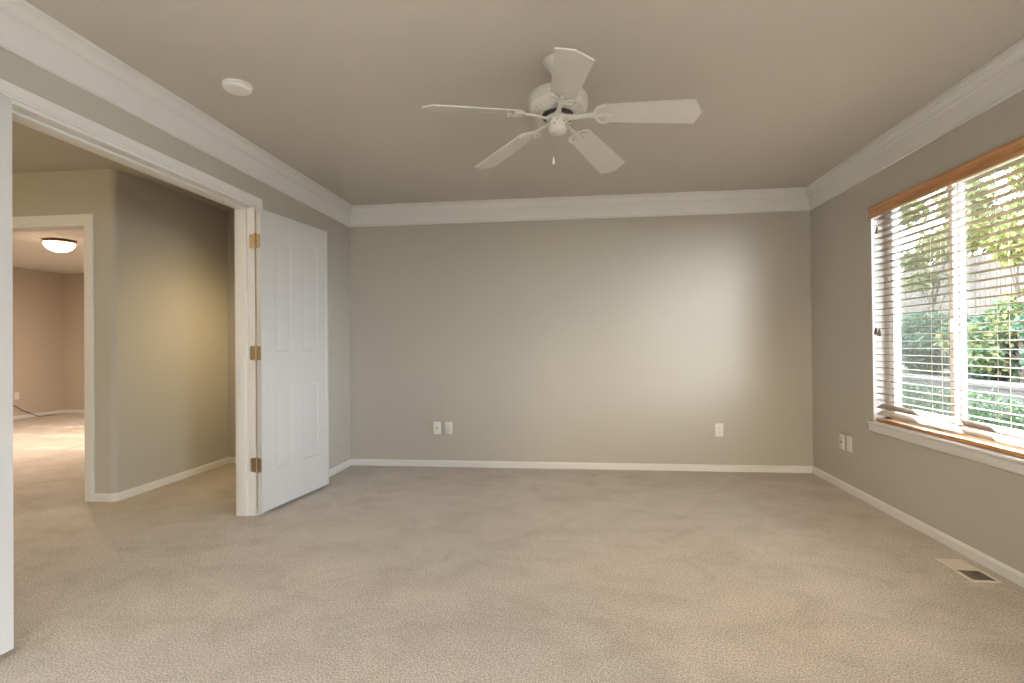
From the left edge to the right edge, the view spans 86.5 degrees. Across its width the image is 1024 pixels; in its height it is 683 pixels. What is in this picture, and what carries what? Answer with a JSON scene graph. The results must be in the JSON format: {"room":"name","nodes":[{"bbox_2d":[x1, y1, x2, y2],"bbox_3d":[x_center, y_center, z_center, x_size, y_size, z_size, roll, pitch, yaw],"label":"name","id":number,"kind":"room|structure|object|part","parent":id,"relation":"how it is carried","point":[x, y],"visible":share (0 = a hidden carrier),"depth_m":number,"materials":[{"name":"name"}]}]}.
{"room":"empty bedroom","nodes":[
{"label":"empty bedroom","id":0,"kind":"room"},
{"bbox_2d":[13,267,62,415],"bbox_3d":[-8.190,0.019,7.140,0.120,2.440,5.050,-1,0,7],"label":"wall","id":1,"kind":"structure","parent":0,"point":[37,294],"depth_m":9.06,"materials":[{"name":"beige paint"}]},
{"bbox_2d":[14,392,18,399],"bbox_3d":[-7.934,0.872,8.716,0.008,0.115,0.070,-1,0,7],"label":"power outlet","id":2,"kind":"object","parent":1,"relation":"attached to","point":[16,394],"visible":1,"depth_m":8.71,"materials":[{"name":"white plastic"}]},
{"bbox_2d":[13,410,83,419],"bbox_3d":[-5.488,1.183,6.819,5.300,0.058,4.810,-1,0,7],"label":"baseboard","id":3,"kind":"structure","parent":1,"relation":"attached to","point":[58,411],"depth_m":9.21,"materials":[{"name":"white paint"}]},
{"bbox_2d":[12,170,86,216],"bbox_3d":[-4.329,-0.035,4.209,2.428,2.440,0.120,-1,0,7],"label":"wall","id":4,"kind":"structure","parent":0,"point":[56,192],"depth_m":4.05,"materials":[{"name":"grey paint"}]},
{"bbox_2d":[12,225,83,231],"bbox_3d":[-3.573,0.152,4.120,0.908,2.050,0.124,-1,0,7],"label":"trim","id":5,"kind":"structure","parent":4,"relation":"attached to","point":[63,227],"depth_m":4.11,"materials":[{"name":"white paint"}]},
{"bbox_2d":[12,214,94,501],"bbox_3d":[-3.581,0.122,4.052,1.029,2.111,0.016,-1,0,7],"label":"trim","id":6,"kind":"structure","parent":4,"relation":"attached to","point":[87,220],"depth_m":3.99,"materials":[{"name":"white paint"}]},
{"bbox_2d":[63,273,83,409],"bbox_3d":[-5.090,0.005,9.261,5.548,2.440,0.120,-1,0,7],"label":"wall","id":7,"kind":"structure","parent":0,"point":[73,283],"depth_m":9.50,"materials":[{"name":"beige paint"}]},
{"bbox_2d":[87,169,227,493],"bbox_3d":[-2.938,-0.044,4.707,0.220,2.440,1.430,-1,0,7],"label":"wall","id":8,"kind":"structure","parent":0,"point":[161,287],"depth_m":4.37,"materials":[{"name":"grey paint"}]},
{"bbox_2d":[94,457,228,501],"bbox_3d":[-2.899,1.146,4.629,0.171,0.058,1.322,-1,0,7],"label":"baseboard","id":9,"kind":"structure","parent":8,"relation":"attached to","point":[98,497],"depth_m":4.35,"materials":[{"name":"white paint"}]},
{"bbox_2d":[0,47,350,469],"bbox_3d":[-2.096,-0.077,0.916,0.140,2.440,8.535,-1,0,7],"label":"wall","id":10,"kind":"structure","parent":0,"point":[14,69],"depth_m":3.77,"materials":[{"name":"grey paint"}]},
{"bbox_2d":[0,95,13,654],"bbox_3d":[-1.912,0.115,1.635,0.087,2.012,0.762,-1,0,5],"label":"door","id":11,"kind":"structure","parent":10,"relation":"in","point":[6,237],"depth_m":1.98,"materials":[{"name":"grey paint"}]},
{"bbox_2d":[0,78,263,515],"bbox_3d":[-1.873,0.117,2.818,0.144,2.072,1.671,-1,0,7],"label":"trim","id":12,"kind":"structure","parent":10,"relation":"attached to","point":[244,211],"depth_m":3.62,"materials":[{"name":"white paint"}]},
{"bbox_2d":[249,209,328,512],"bbox_3d":[-1.604,0.128,3.977,0.092,2.012,0.782,-1,0,14],"label":"door","id":13,"kind":"structure","parent":10,"relation":"in","point":[290,353],"depth_m":3.90,"materials":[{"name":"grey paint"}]},
{"bbox_2d":[329,459,351,476],"bbox_3d":[-1.601,1.133,4.410,0.012,0.058,1.468,-1,0,7],"label":"baseboard","id":14,"kind":"structure","parent":10,"relation":"attached to","point":[342,466],"depth_m":4.89,"materials":[{"name":"white paint"}]},
{"bbox_2d":[0,413,1023,682],"bbox_3d":[-3.197,1.206,2.857,11.165,0.080,12.350,-1,0,7],"label":"floor","id":15,"kind":"structure","parent":0,"point":[371,574],"depth_m":2.56,"materials":[{"name":"beige carpet"}]},
{"bbox_2d":[13,405,56,416],"bbox_3d":[-7.878,1.103,8.844,0.070,0.284,0.861,-1,0,15],"label":"cable","id":16,"kind":"object","parent":15,"relation":"on","point":[13,405],"visible":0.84,"depth_m":8.92,"materials":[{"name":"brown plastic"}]},
{"bbox_2d":[934,558,1001,582],"bbox_3d":[2.210,1.112,2.646,0.127,0.008,0.270,-1,0,7],"label":"floor vent","id":17,"kind":"object","parent":15,"relation":"in","point":[973,574],"visible":1,"depth_m":2.63,"materials":[{"name":"beige metal"}]},
{"bbox_2d":[12,0,1023,273],"bbox_3d":[-3.136,-1.315,2.864,11.235,0.080,12.450,-1,0,7],"label":"ceiling","id":18,"kind":"structure","parent":0,"point":[786,92],"depth_m":2.72,"materials":[{"name":"grey paint"}]},
{"bbox_2d":[41,238,76,252],"bbox_3d":[-5.495,-1.149,6.606,0.336,0.160,0.336,-1,0,7],"label":"flush ceiling light","id":19,"kind":"object","parent":18,"relation":"attached to","point":[53,244],"visible":1,"depth_m":6.51,"materials":[{"name":"white glass"}]},
{"bbox_2d":[222,78,252,95],"bbox_3d":[-1.381,-1.273,2.737,0.140,0.036,0.140,-1,0,7],"label":"smoke detector","id":20,"kind":"object","parent":18,"relation":"attached to","point":[234,86],"visible":1,"depth_m":2.71,"materials":[{"name":"white plastic"}]},
{"bbox_3d":[-1.381,-1.286,2.737,0.140,0.010,0.140,-1,0,7],"label":"mounting plate","id":21,"kind":"part","parent":20,"relation":"part of","materials":[{"name":"white plastic"}]},
{"bbox_2d":[421,47,701,173],"bbox_3d":[0.231,-1.060,2.476,1.192,0.496,1.181,-1,0,7],"label":"ceiling fan","id":22,"kind":"object","parent":18,"relation":"hanging from","point":[559,102],"visible":1,"depth_m":2.42,"materials":[{"name":"white metal"}]},
{"bbox_3d":[-0.175,-1.013,2.380,0.444,0.006,0.148,-5,15,-19],"label":"blade","id":23,"kind":"part","parent":22,"relation":"part of","materials":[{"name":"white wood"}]},
{"bbox_3d":[-0.034,-0.990,2.840,0.148,0.006,0.444,-18,2,-38],"label":"blade","id":24,"kind":"part","parent":22,"relation":"part of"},
{"bbox_3d":[0.218,-1.024,2.104,0.148,0.006,0.444,16,3,-2],"label":"blade","id":25,"kind":"part","parent":22,"relation":"part of","materials":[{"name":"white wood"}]},
{"bbox_3d":[0.447,-0.986,2.847,0.148,0.006,0.444,-20,-20,31],"label":"blade","id":26,"kind":"part","parent":22,"relation":"part of","materials":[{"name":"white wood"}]},
{"bbox_3d":[0.603,-1.007,2.392,0.444,0.006,0.148,6,-17,17],"label":"blade","id":27,"kind":"part","parent":22,"relation":"part of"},
{"bbox_2d":[227,211,812,466],"bbox_3d":[-0.003,-0.069,5.027,5.537,2.440,0.125,-1,0,7],"label":"wall","id":28,"kind":"structure","parent":0,"point":[604,340],"depth_m":4.89,"materials":[{"name":"grey paint"}]},
{"bbox_2d":[229,457,235,462],"bbox_3d":[-2.207,1.143,5.208,1.095,0.058,0.012,-1,0,7],"label":"baseboard","id":29,"kind":"structure","parent":28,"relation":"attached to","point":[231,459],"depth_m":5.26,"materials":[{"name":"white paint"}]},
{"bbox_2d":[433,422,440,433],"bbox_3d":[-0.695,0.802,5.038,0.070,0.115,0.013,-1,0,7],"label":"wall jack","id":30,"kind":"object","parent":28,"relation":"attached to","point":[436,425],"visible":1,"depth_m":5.04,"materials":[{"name":"white plastic"}]},
{"bbox_2d":[445,422,451,433],"bbox_3d":[-0.587,0.800,5.028,0.070,0.115,0.008,-1,0,7],"label":"power outlet","id":31,"kind":"object","parent":28,"relation":"attached to","point":[448,425],"visible":1,"depth_m":5.03,"materials":[{"name":"white plastic"}]},
{"bbox_2d":[352,459,811,472],"bbox_3d":[0.529,1.117,4.895,4.108,0.058,0.012,-1,0,7],"label":"baseboard","id":32,"kind":"structure","parent":28,"relation":"attached to","point":[370,462],"depth_m":4.87,"materials":[{"name":"white paint"}]},
{"bbox_2d":[715,423,723,436],"bbox_3d":[1.810,0.773,4.750,0.070,0.115,0.008,-1,0,7],"label":"power outlet","id":33,"kind":"object","parent":28,"relation":"attached to","point":[718,426],"visible":1,"depth_m":4.75,"materials":[{"name":"white plastic"}]},
{"bbox_2d":[810,90,1023,573],"bbox_3d":[2.162,-0.119,0.421,0.170,2.440,8.535,-1,0,7],"label":"wall","id":34,"kind":"structure","parent":0,"point":[980,506],"depth_m":3.65,"materials":[{"name":"grey paint"}]},
{"bbox_2d":[0,0,1023,226],"bbox_3d":[0.015,-1.220,0.677,4.132,0.194,8.535,-1,0,7],"label":"trim","id":35,"kind":"structure","parent":34,"relation":"attached to","point":[26,31],"depth_m":3.36,"materials":[{"name":"white paint"}]},
{"bbox_2d":[840,434,844,449],"bbox_3d":[2.512,0.763,4.146,0.013,0.115,0.070,-1,0,7],"label":"wall jack","id":36,"kind":"object","parent":34,"relation":"attached to","point":[842,437],"visible":1,"depth_m":4.13,"materials":[{"name":"white plastic"}]},
{"bbox_2d":[847,435,851,451],"bbox_3d":[2.501,0.759,4.036,0.008,0.115,0.070,-1,0,7],"label":"blank plate","id":37,"kind":"object","parent":34,"relation":"attached to","point":[849,438],"visible":1,"depth_m":4.02,"materials":[{"name":"white plastic"}]},
{"bbox_2d":[871,214,885,420],"bbox_3d":[2.419,-0.190,3.019,0.080,1.456,1.395,-1,0,7],"label":"trim","id":38,"kind":"structure","parent":34,"relation":"attached to","point":[878,347],"depth_m":3.71,"materials":[{"name":"white paint"}]},
{"bbox_2d":[812,466,1023,587],"bbox_3d":[2.280,1.083,2.122,0.012,0.058,5.115,-1,0,7],"label":"baseboard","id":39,"kind":"structure","parent":34,"relation":"attached to","point":[1000,568],"depth_m":3.08,"materials":[{"name":"white paint"}]},
{"bbox_2d":[867,420,1023,475],"bbox_3d":[2.412,0.576,3.015,0.106,0.076,1.453,-1,0,7],"label":"trim","id":40,"kind":"structure","parent":34,"relation":"attached to","point":[1006,462],"depth_m":2.90,"materials":[{"name":"white paint"}]},
{"bbox_2d":[884,154,1023,450],"bbox_3d":[2.493,-0.182,3.010,0.079,1.474,1.395,-1,0,7],"label":"window","id":41,"kind":"structure","parent":34,"relation":"in","point":[959,312],"depth_m":3.06,"materials":[{"name":"white plastic"}]},
{"bbox_3d":[2.518,-0.197,3.349,0.026,1.403,0.618,-1,0,7],"label":"sash","id":42,"kind":"part","parent":41,"relation":"part of","materials":[{"name":"white plastic"}]},
{"bbox_2d":[867,135,1023,457],"bbox_3d":[2.392,-0.188,3.006,0.099,1.448,1.404,-1,0,7],"label":"window blind","id":43,"kind":"object","parent":41,"relation":"attached to","point":[1008,151],"visible":1,"depth_m":2.92,"materials":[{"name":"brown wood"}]},
{"bbox_3d":[2.455,-0.465,3.679,0.004,0.780,0.002,-1,0,7],"label":"pull cord","id":44,"kind":"part","parent":43,"relation":"part of","materials":[{"name":"white fabric"}]},
{"bbox_3d":[2.450,-0.460,3.637,0.004,0.790,0.002,-1,0,7],"label":"pull cord","id":45,"kind":"part","parent":43,"relation":"part of","materials":[{"name":"white fabric"}]},
{"bbox_3d":[2.457,-0.167,3.606,0.002,1.377,0.002,-1,0,7],"label":"ladder cord","id":46,"kind":"part","parent":43,"relation":"part of","materials":[{"name":"white fabric"}]},
{"bbox_3d":[2.510,-0.167,3.600,0.002,1.377,0.002,-1,0,7],"label":"ladder cord","id":47,"kind":"part","parent":43,"relation":"part of","materials":[{"name":"white fabric"}]},
{"bbox_3d":[2.400,-0.170,3.115,0.002,1.377,0.002,-1,0,7],"label":"ladder cord","id":48,"kind":"part","parent":43,"relation":"part of","materials":[{"name":"white fabric"}]},
{"bbox_3d":[2.453,-0.170,3.108,0.002,1.377,0.002,-1,0,7],"label":"ladder cord","id":49,"kind":"part","parent":43,"relation":"part of","materials":[{"name":"white fabric"}]},
{"bbox_3d":[2.422,0.525,3.015,0.052,0.022,1.371,-1,0,7],"label":"rail","id":50,"kind":"part","parent":43,"relation":"part of","materials":[{"name":"brown wood"}]},
{"bbox_3d":[2.343,-0.172,2.628,0.002,1.377,0.002,-1,0,7],"label":"ladder cord","id":51,"kind":"part","parent":43,"relation":"part of","materials":[{"name":"white fabric"}]},
{"bbox_3d":[2.396,-0.173,2.622,0.002,1.377,0.002,-1,0,7],"label":"ladder cord","id":52,"kind":"part","parent":43,"relation":"part of","materials":[{"name":"white fabric"}]},
{"bbox_3d":[2.477,-0.201,2.720,0.030,1.403,0.713,-1,0,7],"label":"sash","id":53,"kind":"part","parent":41,"relation":"part of","materials":[{"name":"white plastic"}]},
{"label":"outside","id":54,"kind":"structure","parent":0,"visible":0},
{"bbox_3d":[5.388,1.982,9.430,4.115,0.100,32.000,-1,0,7],"label":"ground","id":55,"kind":"structure","parent":54,"visible":0},
{"bbox_2d":[901,373,1023,429],"bbox_3d":[7.309,1.256,8.203,0.320,1.300,12.040,-1,0,7],"label":"wall","id":56,"kind":"structure","parent":55,"relation":"on","point":[987,388],"depth_m":8.41,"materials":[{"name":"grey concrete"}]},
{"bbox_2d":[902,381,1023,429],"bbox_3d":[6.643,1.333,7.480,0.720,1.367,6.532,-1,0,7],"label":"ivy hedge","id":57,"kind":"object","parent":55,"relation":"on","point":[1011,418],"visible":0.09,"depth_m":7.76,"materials":[{"name":"green plant"}]},
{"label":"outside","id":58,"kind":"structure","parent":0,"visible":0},
{"bbox_2d":[901,366,1018,382],"bbox_3d":[19.658,1.279,11.800,23.700,1.280,40.000,-1,0,7],"label":"terrace","id":59,"kind":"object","parent":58,"point":[902,367],"depth_m":12.11,"materials":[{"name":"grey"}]},
{"bbox_2d":[900,228,966,373],"bbox_3d":[9.377,-0.856,12.291,1.134,3.284,1.577,0,0,-37],"label":"sapling","id":60,"kind":"object","parent":59,"relation":"on","point":[943,243],"visible":0.44,"depth_m":12.16,"materials":[{"name":"green plant"}]},
{"bbox_2d":[901,310,973,374],"bbox_3d":[8.690,0.062,12.192,2.408,1.615,2.299,-1,0,7],"label":"shrub","id":61,"kind":"object","parent":59,"relation":"on","point":[940,360],"visible":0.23,"depth_m":12.09,"materials":[{"name":"green plant"}]},
{"bbox_2d":[901,307,1014,381],"bbox_3d":[8.553,0.120,10.349,1.744,1.686,2.128,0,0,-28],"label":"shrub","id":62,"kind":"object","parent":59,"relation":"on","point":[922,337],"visible":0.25,"depth_m":10.44,"materials":[{"name":"green plant"}]},
{"bbox_2d":[899,163,1023,270],"bbox_3d":[13.375,-2.225,15.714,3.694,5.998,4.008,0,0,-30],"label":"tree","id":63,"kind":"object","parent":59,"relation":"on","point":[1004,208],"visible":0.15,"depth_m":15.59,"materials":[{"name":"green plant"}]},
{"bbox_2d":[900,254,1023,369],"bbox_3d":[10.109,-0.559,11.941,0.166,2.670,18.052,-1,0,7],"label":"fence","id":64,"kind":"object","parent":59,"relation":"on","point":[1004,281],"visible":0.05,"depth_m":11.79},
{"bbox_2d":[932,296,1023,382],"bbox_3d":[8.031,-0.010,8.510,1.750,1.569,2.057,0,0,-12],"label":"shrub","id":65,"kind":"object","parent":59,"relation":"on","point":[1014,363],"visible":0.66,"depth_m":8.88,"materials":[{"name":"green plant"}]},
{"bbox_2d":[941,162,1023,238],"bbox_3d":[12.996,-2.288,12.814,3.914,6.092,3.686,0,0,-6],"label":"tree","id":66,"kind":"object","parent":59,"relation":"on","point":[1011,215],"visible":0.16,"depth_m":13.60,"materials":[{"name":"green plant"}]},
{"bbox_2d":[983,213,1023,382],"bbox_3d":[9.026,-0.715,9.591,1.234,2.973,1.495,-1,0,7],"label":"sapling","id":67,"kind":"object","parent":59,"relation":"on","point":[1014,261],"visible":0.56,"depth_m":9.48,"materials":[{"name":"green plant"}]},
{"bbox_2d":[1008,314,1023,369],"bbox_3d":[8.126,-0.004,7.145,2.432,1.538,1.808,-1,0,29],"label":"shrub","id":68,"kind":"object","parent":59,"relation":"on","point":[1018,325],"visible":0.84,"depth_m":7.66,"materials":[{"name":"green plant"}]}
]}

